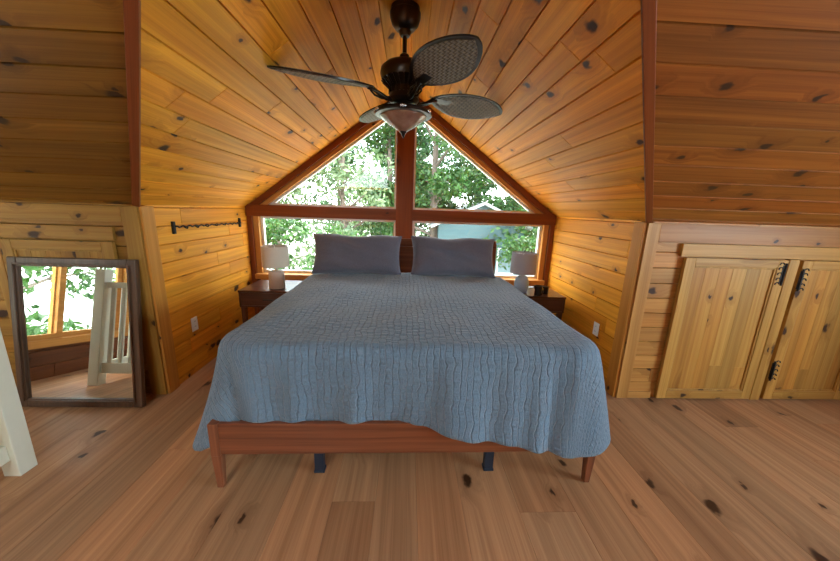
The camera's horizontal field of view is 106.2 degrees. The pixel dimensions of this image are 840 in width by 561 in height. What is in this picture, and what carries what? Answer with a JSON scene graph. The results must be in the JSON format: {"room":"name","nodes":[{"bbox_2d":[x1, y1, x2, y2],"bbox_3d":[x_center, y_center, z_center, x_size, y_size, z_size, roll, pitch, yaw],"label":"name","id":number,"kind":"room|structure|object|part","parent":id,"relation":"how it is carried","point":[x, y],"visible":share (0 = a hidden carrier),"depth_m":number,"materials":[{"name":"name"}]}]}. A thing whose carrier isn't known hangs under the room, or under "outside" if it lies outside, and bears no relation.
{"room":"attic bedroom","nodes":[
{"label":"attic bedroom","id":0,"kind":"room"},
{"bbox_2d":[0,200,167,392],"bbox_3d":[-2.710,0.148,2.272,1.577,1.459,0.050,1,13,-2],"label":"wall","id":1,"kind":"structure","parent":0,"point":[5,325],"depth_m":2.17,"materials":[{"name":"brown wood"}]},
{"bbox_2d":[0,237,11,325],"bbox_3d":[-2.881,0.282,2.255,0.060,1.173,0.030,1,13,-2],"label":"trim","id":2,"kind":"structure","parent":1,"relation":"attached to","point":[3,274],"depth_m":2.18,"materials":[{"name":"brown wood"}]},
{"bbox_2d":[0,223,115,240],"bbox_3d":[-2.759,-0.335,2.123,1.345,0.093,0.022,1,13,-2],"label":"trim","id":3,"kind":"structure","parent":1,"relation":"attached to","point":[39,231],"depth_m":2.13,"materials":[{"name":"brown wood"}]},
{"bbox_2d":[0,238,117,275],"bbox_3d":[-2.471,0.290,2.262,0.730,1.154,0.030,1,13,-2],"label":"door","id":4,"kind":"structure","parent":1,"relation":"in","point":[9,247],"depth_m":2.14,"materials":[{"name":"brown wood"}]},
{"bbox_3d":[-2.471,0.290,2.261,0.580,1.154,0.028,1,13,-2],"label":"rail","id":5,"kind":"part","parent":4,"relation":"part of","materials":[{"name":"brown wood"}]},
{"bbox_3d":[-2.471,0.287,2.257,0.580,1.022,0.010,1,13,-2],"label":"moulding","id":6,"kind":"part","parent":4,"relation":"part of","materials":[{"name":"brown wood"}]},
{"bbox_3d":[-2.471,0.284,2.269,0.580,1.022,0.014,1,13,-2],"label":"panel","id":7,"kind":"part","parent":4,"relation":"part of","materials":[{"name":"brown wood"}]},
{"bbox_2d":[0,202,121,221],"bbox_3d":[-2.720,-0.464,2.100,1.413,0.107,0.014,1,13,-2],"label":"trim","id":8,"kind":"structure","parent":1,"relation":"attached to","point":[8,210],"depth_m":2.11,"materials":[{"name":"brown wood"}]},
{"bbox_2d":[120,206,167,393],"bbox_3d":[-1.979,0.186,2.275,0.110,1.409,0.016,1,13,-2],"label":"trim","id":9,"kind":"structure","parent":1,"relation":"attached to","point":[130,216],"depth_m":2.26,"materials":[{"name":"brown wood"}]},
{"bbox_2d":[132,205,254,383],"bbox_3d":[-1.976,0.004,3.038,0.050,1.449,1.552,1,13,-2],"label":"wall","id":10,"kind":"structure","parent":0,"point":[205,268],"depth_m":2.81,"materials":[{"name":"brown wood"}]},
{"bbox_2d":[138,206,179,393],"bbox_3d":[-1.915,0.174,2.334,0.018,1.411,0.109,1,13,-2],"label":"trim","id":11,"kind":"structure","parent":10,"relation":"attached to","point":[147,216],"depth_m":2.31,"materials":[{"name":"brown wood"}]},
{"bbox_2d":[191,316,198,331],"bbox_3d":[-1.940,0.374,2.720,0.010,0.120,0.076,1,13,-2],"label":"wall socket","id":12,"kind":"object","parent":10,"relation":"attached to","point":[194,322],"visible":1,"depth_m":2.71,"materials":[{"name":"white plastic"}]},
{"bbox_2d":[171,218,240,233],"bbox_3d":[-1.907,-0.517,2.923,0.061,0.096,1.008,1,13,-2],"label":"coat rack","id":13,"kind":"object","parent":10,"relation":"attached to","point":[173,225],"visible":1,"depth_m":2.67,"materials":[{"name":"black metal"}]},
{"bbox_2d":[0,356,839,560],"bbox_3d":[0.468,1.505,0.104,7.800,0.050,8.216,1,13,-2],"label":"floor","id":14,"kind":"structure","parent":0,"point":[676,479],"depth_m":1.63,"materials":[{"name":"brown wood"}]},
{"bbox_2d":[0,329,37,475],"bbox_3d":[-2.446,0.667,0.962,0.735,1.020,1.362,1,13,-2],"label":"crib","id":15,"kind":"object","parent":14,"relation":"on","point":[17,454],"visible":1,"depth_m":1.64,"materials":[{"name":"white paint"}]},
{"bbox_3d":[-2.136,1.030,1.055,0.036,0.090,1.200,1,13,-2],"label":"rail","id":16,"kind":"part","parent":15,"relation":"part of","materials":[{"name":"white paint"}]},
{"bbox_2d":[6,256,145,406],"bbox_3d":[-2.385,0.372,2.202,0.840,1.048,0.183,1,13,-2],"label":"mirror","id":17,"kind":"object","parent":14,"relation":"on","point":[77,331],"visible":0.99,"depth_m":2.20,"materials":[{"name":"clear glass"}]},
{"bbox_2d":[238,280,301,322],"bbox_3d":[-1.504,0.356,3.366,0.565,0.628,0.484,1,13,-2],"label":"nightstand","id":18,"kind":"object","parent":14,"relation":"on","point":[258,293],"visible":0.38,"depth_m":3.09,"materials":[{"name":"brown wood"}]},
{"bbox_3d":[-1.747,0.478,3.177,0.045,0.458,0.045,1,13,-2],"label":"leg","id":19,"kind":"part","parent":18,"relation":"part of","materials":[{"name":"brown wood"}]},
{"bbox_3d":[-1.489,0.186,3.098,0.513,0.125,0.018,1,13,-2],"label":"drawer","id":20,"kind":"part","parent":18,"relation":"part of","materials":[{"name":"brown wood"}]},
{"bbox_2d":[260,243,288,288],"bbox_3d":[-1.440,-0.147,3.154,0.252,0.452,0.252,1,13,-2],"label":"table lamp","id":21,"kind":"object","parent":18,"relation":"on","point":[272,256],"visible":1,"depth_m":3.07,"materials":[{"name":"white fabric"}]},
{"bbox_3d":[-1.437,-0.242,3.133,0.252,0.202,0.252,1,13,-2],"label":"lamp shade","id":22,"kind":"part","parent":21,"relation":"part of","materials":[{"name":"fabric"}]},
{"bbox_2d":[207,238,595,487],"bbox_3d":[-0.089,0.320,2.583,2.010,1.135,2.095,1,13,-3],"label":"bed","id":23,"kind":"object","parent":14,"relation":"on","point":[318,438],"visible":0.29,"depth_m":1.61,"materials":[{"name":"brown wood"}]},
{"bbox_3d":[-1.033,0.891,1.617,0.046,0.385,0.050,1,13,-3],"label":"leg","id":24,"kind":"part","parent":23,"relation":"part of","materials":[{"name":"brown wood"}]},
{"bbox_3d":[-0.557,0.921,1.747,0.058,0.300,0.048,1,13,-3],"label":"support leg","id":25,"kind":"part","parent":23,"relation":"part of","materials":[{"name":"metal"}]},
{"bbox_3d":[-0.049,0.812,1.641,1.918,0.175,0.028,1,13,-3],"label":"footboard","id":26,"kind":"part","parent":23,"relation":"part of","materials":[{"name":"brown wood"}]},
{"bbox_3d":[-0.134,-0.038,3.537,1.834,0.690,0.028,1,13,-3],"label":"headboard panel","id":27,"kind":"part","parent":23,"relation":"part of","materials":[{"name":"brown wood"}]},
{"bbox_3d":[-0.121,-0.418,3.451,1.924,0.080,0.052,1,13,-3],"label":"headboard rail","id":28,"kind":"part","parent":23,"relation":"part of","materials":[{"name":"brown wood"}]},
{"bbox_3d":[0.396,0.941,1.798,0.058,0.300,0.048,1,13,-3],"label":"support leg","id":29,"kind":"part","parent":23,"relation":"part of","materials":[{"name":"metal"}]},
{"bbox_3d":[0.801,0.131,3.629,0.055,1.100,0.060,1,13,-3],"label":"leg","id":30,"kind":"part","parent":23,"relation":"part of","materials":[{"name":"brown wood"}]},
{"bbox_3d":[0.928,0.932,1.723,0.046,0.385,0.050,1,13,-3],"label":"leg","id":31,"kind":"part","parent":23,"relation":"part of","materials":[{"name":"brown wood"}]},
{"bbox_2d":[513,285,565,319],"bbox_3d":[1.182,0.418,3.483,0.565,0.628,0.484,1,13,-2],"label":"nightstand","id":32,"kind":"object","parent":14,"relation":"on","point":[553,301],"visible":0.36,"depth_m":3.21,"materials":[{"name":"brown wood"}]},
{"bbox_2d":[510,250,537,292],"bbox_3d":[1.075,-0.096,3.303,0.256,0.448,0.256,1,13,-2],"label":"table lamp","id":33,"kind":"object","parent":32,"relation":"on","point":[523,263],"visible":0.91,"depth_m":3.20,"materials":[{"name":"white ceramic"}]},
{"bbox_3d":[1.078,-0.182,3.283,0.256,0.215,0.256,1,13,-2],"label":"lamp shade","id":34,"kind":"part","parent":33,"relation":"part of","materials":[{"name":"grey fabric"}]},
{"bbox_2d":[527,288,534,295],"bbox_3d":[1.131,0.116,3.220,0.068,0.074,0.068,1,13,-2],"label":"candle","id":35,"kind":"object","parent":32,"relation":"on","point":[530,292],"visible":1,"depth_m":3.19,"materials":[{"name":"beige wax"}]},
{"bbox_2d":[534,285,543,295],"bbox_3d":[1.211,0.104,3.225,0.082,0.100,0.113,1,13,-2],"label":"mug","id":36,"kind":"object","parent":32,"relation":"on","point":[538,288],"visible":0.92,"depth_m":3.21,"materials":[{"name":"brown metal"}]},
{"bbox_2d":[542,286,548,293],"bbox_3d":[1.312,0.099,3.315,0.068,0.078,0.068,1,13,-2],"label":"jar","id":37,"kind":"object","parent":32,"relation":"on","point":[545,288],"visible":0.77,"depth_m":3.29,"materials":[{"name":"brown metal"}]},
{"bbox_3d":[1.198,0.248,3.214,0.513,0.125,0.018,1,13,-2],"label":"drawer","id":38,"kind":"part","parent":32,"relation":"part of","materials":[{"name":"brown wood"}]},
{"bbox_3d":[1.435,0.552,3.315,0.045,0.458,0.045,1,13,-2],"label":"leg","id":39,"kind":"part","parent":32,"relation":"part of","materials":[{"name":"brown wood"}]},
{"bbox_2d":[0,0,839,226],"bbox_3d":[0.487,-1.328,1.169,7.800,2.169,4.829,1,13,-2],"label":"ceiling","id":40,"kind":"structure","parent":0,"point":[220,126],"depth_m":1.62,"materials":[{"name":"brown wood"}]},
{"bbox_2d":[123,0,140,206],"bbox_3d":[-0.964,-0.900,1.058,0.045,1.320,2.666,-10,18,-43],"label":"trim","id":41,"kind":"structure","parent":40,"relation":"attached to","point":[131,8],"depth_m":1.30,"materials":[{"name":"brown wood"}]},
{"bbox_2d":[267,0,501,137],"bbox_3d":[-0.100,-1.315,2.007,1.150,0.776,1.150,6,13,18],"label":"ceiling fan","id":42,"kind":"object","parent":40,"relation":"hanging from","point":[449,59],"visible":1,"depth_m":1.89,"materials":[{"name":"brown metal"}]},
{"bbox_3d":[-0.550,-1.170,1.813,0.518,0.061,0.297,1,13,-2],"label":"woven panel","id":43,"kind":"part","parent":42,"relation":"part of","materials":[{"name":"wicker"}]},
{"bbox_3d":[-0.551,-1.159,1.818,0.518,0.061,0.297,1,13,-2],"label":"woven panel","id":44,"kind":"part","parent":42,"relation":"part of","materials":[{"name":"wicker"}]},
{"bbox_3d":[-0.551,-1.163,1.816,0.548,0.073,0.334,1,13,-2],"label":"blade","id":45,"kind":"part","parent":42,"relation":"part of","materials":[{"name":"wicker"}]},
{"bbox_3d":[-0.322,-1.298,2.469,0.297,0.061,0.518,1,13,-2],"label":"woven panel","id":46,"kind":"part","parent":42,"relation":"part of","materials":[{"name":"wicker"}]},
{"bbox_3d":[-0.323,-1.303,2.468,0.334,0.073,0.548,1,13,-2],"label":"blade","id":47,"kind":"part","parent":42,"relation":"part of","materials":[{"name":"wicker"}]},
{"bbox_3d":[-0.110,-1.025,2.072,0.304,0.103,0.304,1,13,-2],"label":"lamp shade","id":48,"kind":"part","parent":42,"relation":"part of","materials":[{"name":"orange glass"}]},
{"bbox_3d":[0.114,-1.088,1.599,0.297,0.061,0.518,1,13,-2],"label":"woven panel","id":49,"kind":"part","parent":42,"relation":"part of","materials":[{"name":"wicker"}]},
{"bbox_3d":[0.115,-1.092,1.599,0.334,0.073,0.548,1,13,-2],"label":"blade","id":50,"kind":"part","parent":42,"relation":"part of","materials":[{"name":"wicker"}]},
{"bbox_3d":[0.343,-1.232,2.250,0.548,0.073,0.334,1,13,-2],"label":"blade","id":51,"kind":"part","parent":42,"relation":"part of","materials":[{"name":"wicker"}]},
{"bbox_3d":[0.343,-1.227,2.250,0.518,0.061,0.297,1,13,-2],"label":"woven panel","id":52,"kind":"part","parent":42,"relation":"part of","materials":[{"name":"wicker"}]},
{"bbox_2d":[547,217,651,384],"bbox_3d":[1.616,0.087,3.193,0.050,1.449,1.552,1,13,-2],"label":"wall","id":53,"kind":"structure","parent":0,"point":[589,256],"depth_m":2.94,"materials":[{"name":"brown wood"}]},
{"bbox_2d":[592,321,599,336],"bbox_3d":[1.593,0.439,2.859,0.010,0.120,0.076,1,13,-2],"label":"wall socket","id":54,"kind":"object","parent":53,"relation":"attached to","point":[596,325],"visible":1,"depth_m":2.85,"materials":[{"name":"white plastic"}]},
{"bbox_2d":[605,222,646,396],"bbox_3d":[1.609,0.256,2.487,0.018,1.411,0.109,1,13,-2],"label":"trim","id":55,"kind":"structure","parent":53,"relation":"attached to","point":[639,229],"depth_m":2.46,"materials":[{"name":"brown wood"}]},
{"bbox_2d":[640,0,656,222],"bbox_3d":[0.823,-0.859,1.135,0.045,1.320,2.666,12,16,38],"label":"trim","id":56,"kind":"structure","parent":53,"relation":"attached to","point":[648,7],"depth_m":1.30,"materials":[{"name":"brown wood"}]},
{"bbox_2d":[615,221,839,397],"bbox_3d":[2.956,0.279,2.517,2.677,1.459,0.050,1,13,-2],"label":"wall","id":57,"kind":"structure","parent":0,"point":[667,266],"depth_m":2.43,"materials":[{"name":"brown wood"}]},
{"bbox_2d":[615,223,661,397],"bbox_3d":[1.670,0.272,2.432,0.096,1.407,0.018,1,13,-2],"label":"trim","id":58,"kind":"structure","parent":57,"relation":"attached to","point":[652,233],"depth_m":2.41,"materials":[{"name":"brown wood"}]},
{"bbox_2d":[627,391,650,397],"bbox_3d":[1.792,0.934,2.588,0.189,0.055,0.016,1,13,-2],"label":"trim","id":59,"kind":"structure","parent":57,"relation":"attached to","point":[631,394],"depth_m":2.58,"materials":[{"name":"brown wood"}]},
{"bbox_2d":[654,257,788,398],"bbox_3d":[2.332,0.402,2.465,0.793,1.154,0.040,1,13,-2],"label":"door","id":60,"kind":"structure","parent":57,"relation":"in","point":[723,310],"depth_m":2.46,"materials":[{"name":"brown wood"}]},
{"bbox_3d":[2.331,0.395,2.477,0.643,1.022,0.014,1,13,-2],"label":"panel","id":61,"kind":"part","parent":60,"relation":"part of","materials":[{"name":"brown wood"}]},
{"bbox_2d":[658,223,839,246],"bbox_3d":[3.002,-0.318,2.351,2.527,0.135,0.014,1,13,-2],"label":"trim","id":62,"kind":"structure","parent":57,"relation":"attached to","point":[673,233],"depth_m":2.32,"materials":[{"name":"brown wood"}]},
{"bbox_2d":[679,243,839,260],"bbox_3d":[3.092,-0.200,2.375,2.340,0.093,0.026,1,13,-2],"label":"trim","id":63,"kind":"structure","parent":57,"relation":"attached to","point":[686,249],"depth_m":2.34,"materials":[{"name":"brown wood"}]},
{"bbox_2d":[749,259,799,399],"bbox_3d":[2.787,0.413,2.501,0.080,1.173,0.030,1,13,-2],"label":"trim","id":64,"kind":"structure","parent":57,"relation":"attached to","point":[793,264],"depth_m":2.48,"materials":[{"name":"brown wood"}]},
{"bbox_2d":[760,260,839,398],"bbox_3d":[3.189,0.423,2.498,0.697,1.154,0.049,1,13,-2],"label":"door","id":65,"kind":"structure","parent":57,"relation":"in","point":[804,363],"depth_m":2.52,"materials":[{"name":"brown wood"}]},
{"bbox_3d":[3.189,0.415,2.514,0.539,1.022,0.014,1,13,-2],"label":"panel","id":66,"kind":"part","parent":65,"relation":"part of","materials":[{"name":"brown wood"}]},
{"label":"outside","id":67,"kind":"structure","parent":0,"visible":0},
{"bbox_2d":[266,226,527,269],"bbox_3d":[-1.564,-3.803,37.100,120.000,0.300,65.891,1,13,-2],"label":"ground","id":68,"kind":"structure","parent":67,"point":[303,251],"depth_m":34.09,"materials":[{"name":"white"}]},
{"bbox_2d":[265,218,309,269],"bbox_3d":[-3.739,0.489,7.461,2.529,4.250,1.776,1,13,-2],"label":"shrub","id":69,"kind":"object","parent":68,"relation":"on","point":[276,235],"visible":0.12,"depth_m":6.84,"materials":[{"name":"green plant"}]},
{"bbox_2d":[265,168,327,269],"bbox_3d":[-4.502,-1.444,10.478,2.834,6.653,2.975,-3,14,-21],"label":"tree","id":70,"kind":"object","parent":68,"relation":"on","point":[297,192],"visible":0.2,"depth_m":10.36,"materials":[{"name":"green plant"}]},
{"bbox_2d":[298,223,363,269],"bbox_3d":[-2.303,0.503,8.214,1.789,3.978,1.954,10,15,31],"label":"shrub","id":71,"kind":"object","parent":68,"relation":"on","point":[328,227],"visible":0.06,"depth_m":8.06,"materials":[{"name":"green plant"}]},
{"bbox_2d":[306,142,366,232],"bbox_3d":[-5.499,-5.180,20.371,3.386,9.490,4.443,-8,16,-37],"label":"tree","id":72,"kind":"object","parent":68,"relation":"on","point":[352,161],"visible":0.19,"depth_m":19.61,"materials":[{"name":"green plant"}]},
{"bbox_2d":[304,145,393,259],"bbox_3d":[-2.611,-2.492,11.183,3.644,8.506,3.992,1,13,-2],"label":"tree","id":73,"kind":"object","parent":68,"relation":"on","point":[345,179],"visible":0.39,"depth_m":10.46,"materials":[{"name":"green plant"}]},
{"bbox_2d":[327,123,428,236],"bbox_3d":[-1.152,-4.152,13.441,5.626,10.831,3.593,9,15,30],"label":"tree","id":74,"kind":"object","parent":68,"relation":"on","point":[385,142],"visible":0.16,"depth_m":13.01,"materials":[{"name":"green plant"}]},
{"bbox_2d":[377,122,448,235],"bbox_3d":[-0.366,-6.907,20.977,6.499,12.925,6.998,1,13,-2],"label":"tree","id":75,"kind":"object","parent":68,"relation":"on","point":[423,150],"visible":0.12,"depth_m":19.54,"materials":[{"name":"green plant"}]},
{"bbox_2d":[362,123,507,237],"bbox_3d":[0.673,-4.573,12.152,5.278,12.346,4.609,7,14,22],"label":"tree","id":76,"kind":"object","parent":68,"relation":"on","point":[430,178],"visible":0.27,"depth_m":12.22,"materials":[{"name":"green plant"}]},
{"bbox_2d":[417,146,536,232],"bbox_3d":[2.589,-5.521,15.260,6.802,12.928,5.214,1,13,-2],"label":"tree","id":77,"kind":"object","parent":68,"relation":"on","point":[462,163],"visible":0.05,"depth_m":14.79,"materials":[{"name":"green plant"}]},
{"bbox_2d":[426,202,532,274],"bbox_3d":[2.319,-1.077,14.210,4.000,4.700,3.800,1,13,-2],"label":"cottage","id":78,"kind":"structure","parent":68,"relation":"on","point":[444,231],"depth_m":12.38,"materials":[{"name":"blue"}]},
{"bbox_3d":[3.431,-0.765,12.646,0.600,0.930,0.011,1,13,-2],"label":"pane","id":79,"kind":"part","parent":78,"relation":"part of","materials":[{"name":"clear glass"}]},
{"bbox_2d":[482,194,537,269],"bbox_3d":[4.904,-2.862,12.549,4.545,9.082,4.388,9,14,27],"label":"tree","id":80,"kind":"object","parent":68,"relation":"on","point":[511,201],"visible":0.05,"depth_m":12.14,"materials":[{"name":"green plant"}]},
{"bbox_2d":[500,234,536,275],"bbox_3d":[3.508,0.249,9.757,2.693,4.167,2.596,-9,17,-41],"label":"shrub","id":81,"kind":"object","parent":68,"relation":"on","point":[529,246],"visible":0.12,"depth_m":9.73,"materials":[{"name":"green plant"}]},
{"bbox_3d":[-0.090,0.339,2.585,1.764,0.453,1.945,1,13,-3],"label":"mattress","id":82,"kind":"object","parent":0,"visible":0},
{"bbox_2d":[192,273,610,458],"bbox_3d":[-0.117,0.437,2.364,2.290,0.672,1.777,1,13,-3],"label":"quilt","id":83,"kind":"object","parent":82,"relation":"on","point":[468,359],"visible":0.98,"depth_m":1.58,"materials":[{"name":"blue fabric"}]},
{"bbox_2d":[311,233,401,274],"bbox_3d":[-0.607,-0.252,3.064,0.862,0.380,0.247,1,13,-4],"label":"pillow","id":84,"kind":"object","parent":83,"relation":"on","point":[334,253],"visible":1,"depth_m":2.99,"materials":[{"name":"grey fabric"}]},
{"bbox_2d":[411,236,494,277],"bbox_3d":[0.325,-0.232,3.103,0.835,0.382,0.242,1,13,-3],"label":"pillow","id":85,"kind":"object","parent":83,"relation":"on","point":[431,255],"visible":1,"depth_m":3.03,"materials":[{"name":"grey fabric"}]},
{"bbox_3d":[-0.223,0.278,3.989,3.606,0.610,0.050,1,13,-2],"label":"wall","id":86,"kind":"structure","parent":0,"visible":0},
{"bbox_2d":[245,97,556,314],"bbox_3d":[-0.186,-0.738,3.690,3.546,2.704,0.205,1,13,-2],"label":"window","id":87,"kind":"structure","parent":86,"relation":"in","point":[404,214],"depth_m":3.59,"materials":[{"name":"glass"},{"name":"reddish-brown stained wood"}]},
{"bbox_3d":[-1.953,-0.107,3.783,0.055,1.320,0.172,1,13,-2],"label":"trim","id":88,"kind":"part","parent":87,"relation":"part of","materials":[{"name":"brown wood"}]},
{"bbox_3d":[-1.032,-1.430,3.517,1.806,1.334,0.170,1,13,-2],"label":"raking trim","id":89,"kind":"part","parent":87,"relation":"part of","materials":[{"name":"brown wood"}]},
{"bbox_3d":[-1.075,-0.412,3.777,1.563,0.663,0.050,1,13,-2],"label":"sash","id":90,"kind":"part","parent":87,"relation":"part of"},
{"bbox_3d":[-0.992,-1.374,3.562,1.460,1.060,0.050,1,13,-2],"label":"sash","id":91,"kind":"part","parent":87,"relation":"part of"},
{"bbox_3d":[-0.210,-0.030,3.850,3.436,0.057,0.205,1,13,-2],"label":"sill","id":92,"kind":"part","parent":87,"relation":"part of","materials":[{"name":"brown wood"}]},
{"bbox_3d":[0.658,-1.334,3.634,1.455,1.056,0.050,1,13,-2],"label":"sash","id":93,"kind":"part","parent":87,"relation":"part of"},
{"bbox_3d":[0.678,-0.371,3.853,1.558,0.663,0.050,1,13,-2],"label":"sash","id":94,"kind":"part","parent":87,"relation":"part of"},
{"bbox_3d":[0.702,-1.389,3.592,1.806,1.334,0.170,1,13,-2],"label":"raking trim","id":95,"kind":"part","parent":87,"relation":"part of","materials":[{"name":"brown wood"}]},
{"bbox_3d":[1.534,-0.026,3.934,0.055,1.320,0.172,1,13,-2],"label":"trim","id":96,"kind":"part","parent":87,"relation":"part of","materials":[{"name":"brown wood"}]}
]}

